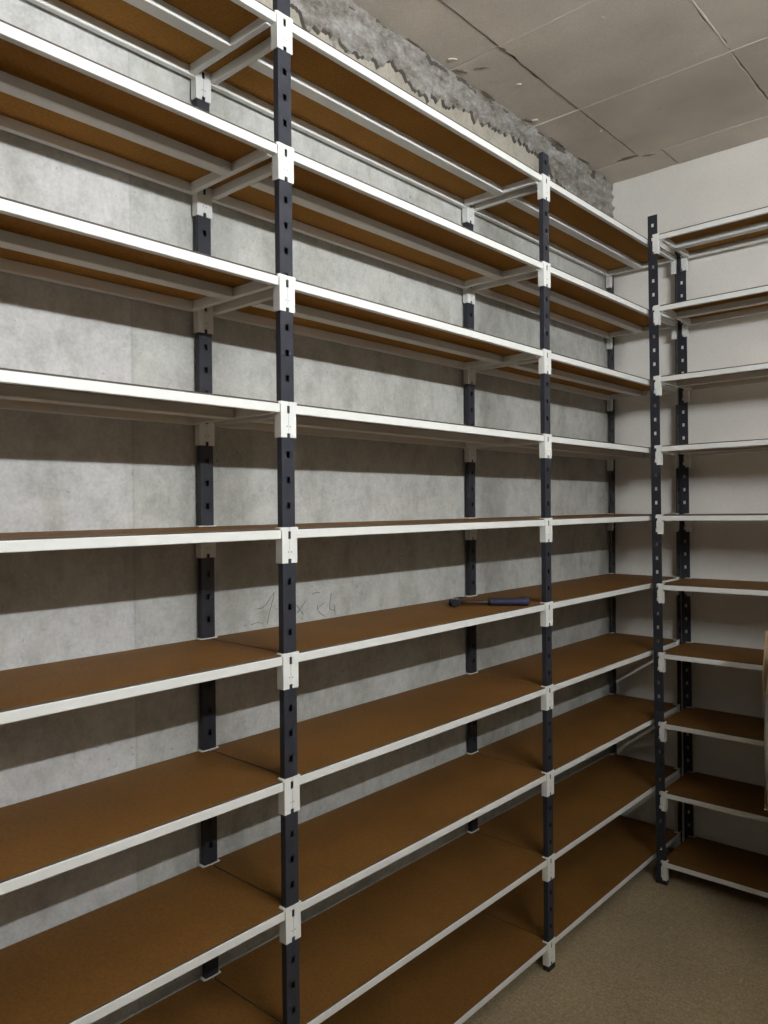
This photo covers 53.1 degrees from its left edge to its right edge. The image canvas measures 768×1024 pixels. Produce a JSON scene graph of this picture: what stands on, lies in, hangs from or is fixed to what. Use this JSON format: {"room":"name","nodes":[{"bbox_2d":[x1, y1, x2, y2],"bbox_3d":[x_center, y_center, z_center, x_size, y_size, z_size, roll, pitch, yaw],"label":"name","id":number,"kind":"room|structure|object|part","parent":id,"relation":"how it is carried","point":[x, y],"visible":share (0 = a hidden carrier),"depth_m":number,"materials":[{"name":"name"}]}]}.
{"room":"storage room","nodes":[
{"label":"storage room","id":0,"kind":"room"},
{"bbox_2d":[0,0,611,1023],"bbox_3d":[-0.640,-0.045,1.538,0.121,2.827,4.873,0,1,42],"label":"wall","id":1,"kind":"structure","parent":0,"point":[59,472],"depth_m":1.79,"materials":[{"name":"concrete"}]},
{"bbox_2d":[290,0,614,217],"bbox_3d":[-0.127,-1.228,1.998,0.036,0.241,3.232,0,1,42],"label":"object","id":2,"kind":"structure","parent":1,"relation":"attached to","point":[346,24],"depth_m":2.31,"materials":[{"name":"grey concrete"}]},
{"bbox_2d":[351,0,767,183],"bbox_3d":[0.320,-1.398,0.654,2.494,0.122,4.633,0,1,42],"label":"ceiling","id":3,"kind":"structure","parent":0,"point":[628,88],"depth_m":2.33,"materials":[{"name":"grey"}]},
{"bbox_2d":[462,847,767,1023],"bbox_3d":[0.345,1.428,0.678,2.734,0.120,4.873,0,1,42],"label":"floor","id":4,"kind":"structure","parent":0,"point":[691,949],"depth_m":2.29,"materials":[{"name":"carpet"}]},
{"bbox_2d":[0,0,681,1023],"bbox_3d":[0.043,0.157,1.984,0.292,2.404,3.056,0,1,42],"label":"shelving rack","id":5,"kind":"object","parent":4,"relation":"on","point":[435,939],"visible":0.94,"depth_m":1.71,"materials":[{"name":"metal"}]},
{"bbox_3d":[-0.736,-0.697,1.319,0.014,0.022,0.964,0,1,42],"label":"rail","id":6,"kind":"part","parent":5,"relation":"part of","materials":[{"name":"white metal"}]},
{"bbox_3d":[-0.734,-0.442,1.321,0.014,0.022,0.964,0,1,42],"label":"rail","id":7,"kind":"part","parent":5,"relation":"part of","materials":[{"name":"white metal"}]},
{"bbox_3d":[-0.732,-0.195,1.323,0.014,0.022,0.964,0,1,42],"label":"rail","id":8,"kind":"part","parent":5,"relation":"part of","materials":[{"name":"white metal"}]},
{"bbox_3d":[-0.738,-0.951,1.317,0.014,0.022,0.964,0,1,42],"label":"rail","id":9,"kind":"part","parent":5,"relation":"part of","materials":[{"name":"white metal"}]},
{"bbox_3d":[-0.633,-0.698,1.227,0.032,0.020,0.936,0,1,42],"label":"rail","id":10,"kind":"part","parent":5,"relation":"part of","materials":[{"name":"white metal"}]},
{"bbox_3d":[-0.631,-0.443,1.229,0.032,0.020,0.936,0,1,42],"label":"rail","id":11,"kind":"part","parent":5,"relation":"part of","materials":[{"name":"white metal"}]},
{"bbox_3d":[-0.629,-0.195,1.232,0.032,0.020,0.936,0,1,42],"label":"rail","id":12,"kind":"part","parent":5,"relation":"part of","materials":[{"name":"white metal"}]},
{"bbox_3d":[-0.534,-0.700,1.138,0.014,0.018,0.964,0,1,42],"label":"rail","id":13,"kind":"part","parent":5,"relation":"part of","materials":[{"name":"white metal"}]},
{"bbox_3d":[-0.532,-0.444,1.140,0.014,0.018,0.964,0,1,42],"label":"rail","id":14,"kind":"part","parent":5,"relation":"part of","materials":[{"name":"white metal"}]},
{"bbox_3d":[-0.530,-0.197,1.143,0.014,0.018,0.964,0,1,42],"label":"rail","id":15,"kind":"part","parent":5,"relation":"part of","materials":[{"name":"white metal"}]},
{"bbox_3d":[-0.528,0.050,1.145,0.014,0.018,0.964,0,1,42],"label":"rail","id":16,"kind":"part","parent":5,"relation":"part of","materials":[{"name":"white metal"}]},
{"bbox_3d":[-0.526,0.297,1.147,0.014,0.018,0.964,0,1,42],"label":"rail","id":17,"kind":"part","parent":5,"relation":"part of","materials":[{"name":"white metal"}]},
{"bbox_3d":[-0.524,0.544,1.149,0.014,0.018,0.964,0,1,42],"label":"rail","id":18,"kind":"part","parent":5,"relation":"part of","materials":[{"name":"white metal"}]},
{"bbox_3d":[-0.636,-0.952,1.225,0.032,0.020,0.936,0,1,42],"label":"rail","id":19,"kind":"part","parent":5,"relation":"part of","materials":[{"name":"white metal"}]},
{"bbox_3d":[-0.521,0.798,1.151,0.014,0.018,0.964,0,1,42],"label":"rail","id":20,"kind":"part","parent":5,"relation":"part of","materials":[{"name":"white metal"}]},
{"bbox_3d":[-0.320,-0.958,1.580,0.257,0.020,0.014,0,1,42],"label":"rail","id":21,"kind":"part","parent":5,"relation":"part of","materials":[{"name":"white metal"}]},
{"bbox_3d":[-0.318,-0.704,1.582,0.257,0.020,0.014,0,1,42],"label":"rail","id":22,"kind":"part","parent":5,"relation":"part of","materials":[{"name":"white metal"}]},
{"bbox_3d":[-0.316,-0.449,1.585,0.257,0.020,0.014,0,1,42],"label":"rail","id":23,"kind":"part","parent":5,"relation":"part of","materials":[{"name":"white metal"}]},
{"bbox_3d":[-0.314,-0.202,1.587,0.257,0.020,0.014,0,1,42],"label":"rail","id":24,"kind":"part","parent":5,"relation":"part of","materials":[{"name":"white metal"}]},
{"bbox_3d":[-0.284,-0.959,1.620,0.257,0.020,0.014,0,1,42],"label":"rail","id":25,"kind":"part","parent":5,"relation":"part of","materials":[{"name":"white metal"}]},
{"bbox_3d":[-0.282,-0.705,1.623,0.257,0.020,0.014,0,1,42],"label":"rail","id":26,"kind":"part","parent":5,"relation":"part of","materials":[{"name":"white metal"}]},
{"bbox_3d":[-0.280,-0.450,1.625,0.257,0.020,0.014,0,1,42],"label":"rail","id":27,"kind":"part","parent":5,"relation":"part of","materials":[{"name":"white metal"}]},
{"bbox_3d":[-0.277,-0.202,1.627,0.257,0.020,0.014,0,1,42],"label":"rail","id":28,"kind":"part","parent":5,"relation":"part of","materials":[{"name":"white metal"}]},
{"bbox_3d":[-0.536,-0.954,1.136,0.014,0.018,0.964,0,1,42],"label":"rail","id":29,"kind":"part","parent":5,"relation":"part of","materials":[{"name":"white metal"}]},
{"bbox_3d":[-0.068,-0.964,2.065,0.014,0.022,0.964,0,1,42],"label":"rail","id":30,"kind":"part","parent":5,"relation":"part of","materials":[{"name":"white metal"}]},
{"bbox_3d":[-0.065,-0.710,2.067,0.014,0.022,0.964,0,1,42],"label":"rail","id":31,"kind":"part","parent":5,"relation":"part of","materials":[{"name":"white metal"}]},
{"bbox_3d":[-0.063,-0.454,2.069,0.014,0.022,0.964,0,1,42],"label":"rail","id":32,"kind":"part","parent":5,"relation":"part of","materials":[{"name":"white metal"}]},
{"bbox_3d":[-0.061,-0.207,2.071,0.014,0.022,0.964,0,1,42],"label":"rail","id":33,"kind":"part","parent":5,"relation":"part of","materials":[{"name":"white metal"}]},
{"bbox_3d":[0.035,-0.964,1.973,0.032,0.020,0.936,0,1,42],"label":"rail","id":34,"kind":"part","parent":5,"relation":"part of","materials":[{"name":"white metal"}]},
{"bbox_3d":[0.037,-0.710,1.975,0.032,0.020,0.936,0,1,42],"label":"rail","id":35,"kind":"part","parent":5,"relation":"part of","materials":[{"name":"white metal"}]},
{"bbox_3d":[0.039,-0.455,1.977,0.032,0.020,0.936,0,1,42],"label":"rail","id":36,"kind":"part","parent":5,"relation":"part of","materials":[{"name":"white metal"}]},
{"bbox_3d":[0.042,-0.208,1.979,0.032,0.020,0.936,0,1,42],"label":"rail","id":37,"kind":"part","parent":5,"relation":"part of","materials":[{"name":"white metal"}]},
{"bbox_3d":[0.134,-0.966,1.884,0.014,0.018,0.964,0,1,42],"label":"rail","id":38,"kind":"part","parent":5,"relation":"part of","materials":[{"name":"white metal"}]},
{"bbox_3d":[0.136,-0.712,1.886,0.014,0.018,0.964,0,1,42],"label":"rail","id":39,"kind":"part","parent":5,"relation":"part of","materials":[{"name":"white metal"}]},
{"bbox_3d":[0.139,-0.456,1.888,0.014,0.018,0.964,0,1,42],"label":"rail","id":40,"kind":"part","parent":5,"relation":"part of","materials":[{"name":"white metal"}]},
{"bbox_3d":[0.141,-0.209,1.890,0.014,0.018,0.964,0,1,42],"label":"rail","id":41,"kind":"part","parent":5,"relation":"part of","materials":[{"name":"white metal"}]},
{"bbox_3d":[0.143,0.038,1.892,0.014,0.018,0.964,0,1,42],"label":"rail","id":42,"kind":"part","parent":5,"relation":"part of","materials":[{"name":"white metal"}]},
{"bbox_3d":[0.145,0.285,1.894,0.014,0.018,0.964,0,1,42],"label":"rail","id":43,"kind":"part","parent":5,"relation":"part of","materials":[{"name":"white metal"}]},
{"bbox_3d":[0.147,0.531,1.897,0.014,0.018,0.964,0,1,42],"label":"rail","id":44,"kind":"part","parent":5,"relation":"part of","materials":[{"name":"white metal"}]},
{"bbox_3d":[0.149,0.786,1.899,0.014,0.018,0.964,0,1,42],"label":"rail","id":45,"kind":"part","parent":5,"relation":"part of","materials":[{"name":"white metal"}]},
{"bbox_3d":[0.151,1.036,1.901,0.014,0.018,0.964,0,1,42],"label":"rail","id":46,"kind":"part","parent":5,"relation":"part of","materials":[{"name":"white metal"}]},
{"bbox_2d":[449,597,528,606],"bbox_3d":[0.302,0.257,2.215,0.229,0.024,0.099,0,0,6],"label":"hammer","id":47,"kind":"object","parent":5,"relation":"on","point":[524,601],"visible":1,"depth_m":2.19,"materials":[{"name":"grey metal"}]},
{"bbox_3d":[0.154,1.286,1.903,0.014,0.018,0.964,0,1,42],"label":"rail","id":48,"kind":"part","parent":5,"relation":"part of","materials":[{"name":"white metal"}]},
{"bbox_3d":[0.351,-0.971,2.328,0.257,0.020,0.014,0,1,42],"label":"rail","id":49,"kind":"part","parent":5,"relation":"part of","materials":[{"name":"white metal"}]},
{"bbox_3d":[0.353,-0.716,2.330,0.257,0.020,0.014,0,1,42],"label":"rail","id":50,"kind":"part","parent":5,"relation":"part of","materials":[{"name":"white metal"}]},
{"bbox_3d":[0.355,-0.461,2.332,0.257,0.020,0.014,0,1,42],"label":"rail","id":51,"kind":"part","parent":5,"relation":"part of","materials":[{"name":"white metal"}]},
{"bbox_3d":[0.357,-0.214,2.334,0.257,0.020,0.014,0,1,42],"label":"rail","id":52,"kind":"part","parent":5,"relation":"part of","materials":[{"name":"white metal"}]},
{"bbox_3d":[0.387,-0.971,2.368,0.257,0.020,0.014,0,1,42],"label":"rail","id":53,"kind":"part","parent":5,"relation":"part of","materials":[{"name":"white metal"}]},
{"bbox_3d":[0.389,-0.717,2.370,0.257,0.020,0.014,0,1,42],"label":"rail","id":54,"kind":"part","parent":5,"relation":"part of","materials":[{"name":"white metal"}]},
{"bbox_3d":[0.393,-0.214,2.375,0.257,0.020,0.014,0,1,42],"label":"rail","id":55,"kind":"part","parent":5,"relation":"part of","materials":[{"name":"white metal"}]},
{"bbox_3d":[0.391,-0.462,2.373,0.257,0.020,0.014,0,1,42],"label":"rail","id":56,"kind":"part","parent":5,"relation":"part of","materials":[{"name":"white metal"}]},
{"bbox_3d":[0.603,-0.976,2.812,0.014,0.022,0.964,0,1,42],"label":"rail","id":57,"kind":"part","parent":5,"relation":"part of","materials":[{"name":"white metal"}]},
{"bbox_3d":[0.605,-0.722,2.814,0.014,0.022,0.964,0,1,42],"label":"rail","id":58,"kind":"part","parent":5,"relation":"part of","materials":[{"name":"white metal"}]},
{"bbox_3d":[0.610,-0.219,2.819,0.014,0.022,0.964,0,1,42],"label":"rail","id":59,"kind":"part","parent":5,"relation":"part of","materials":[{"name":"white metal"}]},
{"bbox_3d":[0.608,-0.466,2.817,0.014,0.022,0.964,0,1,42],"label":"rail","id":60,"kind":"part","parent":5,"relation":"part of","materials":[{"name":"white metal"}]},
{"bbox_3d":[0.708,-0.722,2.723,0.032,0.020,0.936,0,1,42],"label":"rail","id":61,"kind":"part","parent":5,"relation":"part of","materials":[{"name":"white metal"}]},
{"bbox_3d":[0.706,-0.976,2.720,0.032,0.020,0.936,0,1,42],"label":"rail","id":62,"kind":"part","parent":5,"relation":"part of","materials":[{"name":"white metal"}]},
{"bbox_3d":[0.710,-0.467,2.725,0.032,0.020,0.936,0,1,42],"label":"rail","id":63,"kind":"part","parent":5,"relation":"part of","materials":[{"name":"white metal"}]},
{"bbox_3d":[0.712,-0.220,2.727,0.032,0.020,0.936,0,1,42],"label":"rail","id":64,"kind":"part","parent":5,"relation":"part of","materials":[{"name":"white metal"}]},
{"bbox_3d":[0.814,0.025,2.640,0.014,0.018,0.964,0,1,42],"label":"rail","id":65,"kind":"part","parent":5,"relation":"part of","materials":[{"name":"white metal"}]},
{"bbox_3d":[0.805,-0.978,2.631,0.014,0.018,0.964,0,1,42],"label":"rail","id":66,"kind":"part","parent":5,"relation":"part of","materials":[{"name":"white metal"}]},
{"bbox_3d":[0.807,-0.724,2.634,0.014,0.018,0.964,0,1,42],"label":"rail","id":67,"kind":"part","parent":5,"relation":"part of","materials":[{"name":"white metal"}]},
{"bbox_3d":[0.809,-0.469,2.636,0.014,0.018,0.964,0,1,42],"label":"rail","id":68,"kind":"part","parent":5,"relation":"part of","materials":[{"name":"white metal"}]},
{"bbox_3d":[0.811,-0.221,2.638,0.014,0.018,0.964,0,1,42],"label":"rail","id":69,"kind":"part","parent":5,"relation":"part of","materials":[{"name":"white metal"}]},
{"bbox_3d":[0.818,0.519,2.644,0.014,0.018,0.964,0,1,42],"label":"rail","id":70,"kind":"part","parent":5,"relation":"part of","materials":[{"name":"white metal"}]},
{"bbox_3d":[0.816,0.273,2.642,0.014,0.018,0.964,0,1,42],"label":"rail","id":71,"kind":"part","parent":5,"relation":"part of","materials":[{"name":"white metal"}]},
{"bbox_3d":[0.822,1.024,2.649,0.014,0.018,0.964,0,1,42],"label":"rail","id":72,"kind":"part","parent":5,"relation":"part of","materials":[{"name":"white metal"}]},
{"bbox_3d":[0.820,0.773,2.646,0.014,0.018,0.964,0,1,42],"label":"rail","id":73,"kind":"part","parent":5,"relation":"part of","materials":[{"name":"white metal"}]},
{"bbox_3d":[0.824,1.274,2.651,0.014,0.018,0.964,0,1,42],"label":"rail","id":74,"kind":"part","parent":5,"relation":"part of","materials":[{"name":"white metal"}]},
{"bbox_3d":[1.021,-0.983,3.076,0.257,0.020,0.014,0,1,42],"label":"rail","id":75,"kind":"part","parent":5,"relation":"part of","materials":[{"name":"white metal"}]},
{"bbox_3d":[1.026,-0.473,3.080,0.257,0.020,0.014,0,1,42],"label":"rail","id":76,"kind":"part","parent":5,"relation":"part of","materials":[{"name":"white metal"}]},
{"bbox_3d":[1.024,-0.729,3.078,0.257,0.020,0.014,0,1,42],"label":"rail","id":77,"kind":"part","parent":5,"relation":"part of","materials":[{"name":"white metal"}]},
{"bbox_3d":[1.028,-0.226,3.082,0.257,0.020,0.014,0,1,42],"label":"rail","id":78,"kind":"part","parent":5,"relation":"part of","materials":[{"name":"white metal"}]},
{"bbox_2d":[648,206,767,897],"bbox_3d":[1.453,0.131,2.544,1.079,2.431,0.292,-1,0,42],"label":"shelving rack","id":79,"kind":"object","parent":4,"relation":"on","point":[731,866],"visible":1,"depth_m":2.77,"materials":[{"name":"metal"}]},
{"bbox_3d":[1.084,-0.987,2.858,0.014,0.020,0.257,-1,0,42],"label":"rail","id":80,"kind":"part","parent":79,"relation":"part of","materials":[{"name":"white metal"}]},
{"bbox_3d":[1.088,-0.730,2.859,0.014,0.020,0.257,-1,0,42],"label":"rail","id":81,"kind":"part","parent":79,"relation":"part of","materials":[{"name":"white metal"}]},
{"bbox_3d":[1.091,-0.477,2.860,0.014,0.020,0.257,-1,0,42],"label":"rail","id":82,"kind":"part","parent":79,"relation":"part of","materials":[{"name":"white metal"}]},
{"bbox_3d":[1.095,-0.227,2.861,0.014,0.020,0.257,-1,0,42],"label":"rail","id":83,"kind":"part","parent":79,"relation":"part of","materials":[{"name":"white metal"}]},
{"bbox_3d":[1.345,-0.990,2.442,0.960,0.018,0.014,-1,0,42],"label":"rail","id":84,"kind":"part","parent":79,"relation":"part of","materials":[{"name":"white metal"}]},
{"bbox_3d":[1.368,0.515,2.446,0.960,0.018,0.014,-1,0,42],"label":"rail","id":85,"kind":"part","parent":79,"relation":"part of","materials":[{"name":"white metal"}]},
{"bbox_3d":[1.349,-0.734,2.442,0.960,0.018,0.014,-1,0,42],"label":"rail","id":86,"kind":"part","parent":79,"relation":"part of","materials":[{"name":"white metal"}]},
{"bbox_3d":[1.353,-0.481,2.443,0.960,0.018,0.014,-1,0,42],"label":"rail","id":87,"kind":"part","parent":79,"relation":"part of","materials":[{"name":"white metal"}]},
{"bbox_3d":[1.371,0.766,2.447,0.960,0.018,0.014,-1,0,42],"label":"rail","id":88,"kind":"part","parent":79,"relation":"part of","materials":[{"name":"white metal"}]},
{"bbox_3d":[1.357,-0.231,2.444,0.960,0.018,0.014,-1,0,42],"label":"rail","id":89,"kind":"part","parent":79,"relation":"part of","materials":[{"name":"white metal"}]},
{"bbox_3d":[1.360,0.018,2.445,0.960,0.018,0.014,-1,0,42],"label":"rail","id":90,"kind":"part","parent":79,"relation":"part of","materials":[{"name":"white metal"}]},
{"bbox_3d":[1.364,0.267,2.445,0.960,0.018,0.014,-1,0,42],"label":"rail","id":91,"kind":"part","parent":79,"relation":"part of","materials":[{"name":"white metal"}]},
{"bbox_3d":[1.375,1.016,2.448,0.960,0.018,0.014,-1,0,42],"label":"rail","id":92,"kind":"part","parent":79,"relation":"part of","materials":[{"name":"white metal"}]},
{"bbox_3d":[1.379,1.267,2.448,0.960,0.018,0.014,-1,0,42],"label":"rail","id":93,"kind":"part","parent":79,"relation":"part of","materials":[{"name":"white metal"}]},
{"bbox_3d":[1.434,-0.990,2.541,0.931,0.020,0.032,-1,0,42],"label":"rail","id":94,"kind":"part","parent":79,"relation":"part of","materials":[{"name":"white metal"}]},
{"bbox_3d":[1.442,-0.481,2.542,0.931,0.020,0.032,-1,0,42],"label":"rail","id":95,"kind":"part","parent":79,"relation":"part of","materials":[{"name":"white metal"}]},
{"bbox_3d":[1.438,-0.734,2.542,0.931,0.020,0.032,-1,0,42],"label":"rail","id":96,"kind":"part","parent":79,"relation":"part of","materials":[{"name":"white metal"}]},
{"bbox_3d":[1.446,-0.231,2.543,0.931,0.020,0.032,-1,0,42],"label":"rail","id":97,"kind":"part","parent":79,"relation":"part of","materials":[{"name":"white metal"}]},
{"bbox_3d":[1.530,-0.735,2.644,0.960,0.022,0.014,-1,0,42],"label":"rail","id":98,"kind":"part","parent":79,"relation":"part of","materials":[{"name":"white metal"}]},
{"bbox_3d":[1.526,-0.991,2.643,0.960,0.022,0.014,-1,0,42],"label":"rail","id":99,"kind":"part","parent":79,"relation":"part of","materials":[{"name":"white metal"}]},
{"bbox_3d":[1.534,-0.482,2.645,0.960,0.022,0.014,-1,0,42],"label":"rail","id":100,"kind":"part","parent":79,"relation":"part of","materials":[{"name":"white metal"}]},
{"bbox_3d":[1.538,-0.232,2.646,0.960,0.022,0.014,-1,0,42],"label":"rail","id":101,"kind":"part","parent":79,"relation":"part of","materials":[{"name":"white metal"}]},
{"bbox_3d":[1.373,1.107,2.174,0.320,0.478,0.260,0,1,42],"label":"step stool","id":102,"kind":"object","parent":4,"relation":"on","visible":0},
{"bbox_2d":[762,631,767,810],"bbox_3d":[1.315,0.608,2.211,0.370,0.520,0.230,0,1,42],"label":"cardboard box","id":103,"kind":"object","parent":102,"relation":"on","point":[765,657],"visible":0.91,"depth_m":2.26,"materials":[{"name":"brown cardboard"}]},
{"bbox_2d":[764,677,767,803],"bbox_3d":[1.226,0.634,2.116,0.338,0.460,0.064,0,1,42],"label":"pad","id":104,"kind":"object","parent":102,"relation":"on","point":[766,695],"visible":1,"depth_m":2.23,"materials":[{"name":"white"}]},
{"bbox_2d":[609,137,767,855],"bbox_3d":[1.919,-0.074,2.434,2.494,2.827,0.120,0,1,42],"label":"wall","id":105,"kind":"structure","parent":0,"point":[732,181],"depth_m":2.96,"materials":[{"name":"paint"}]}
]}

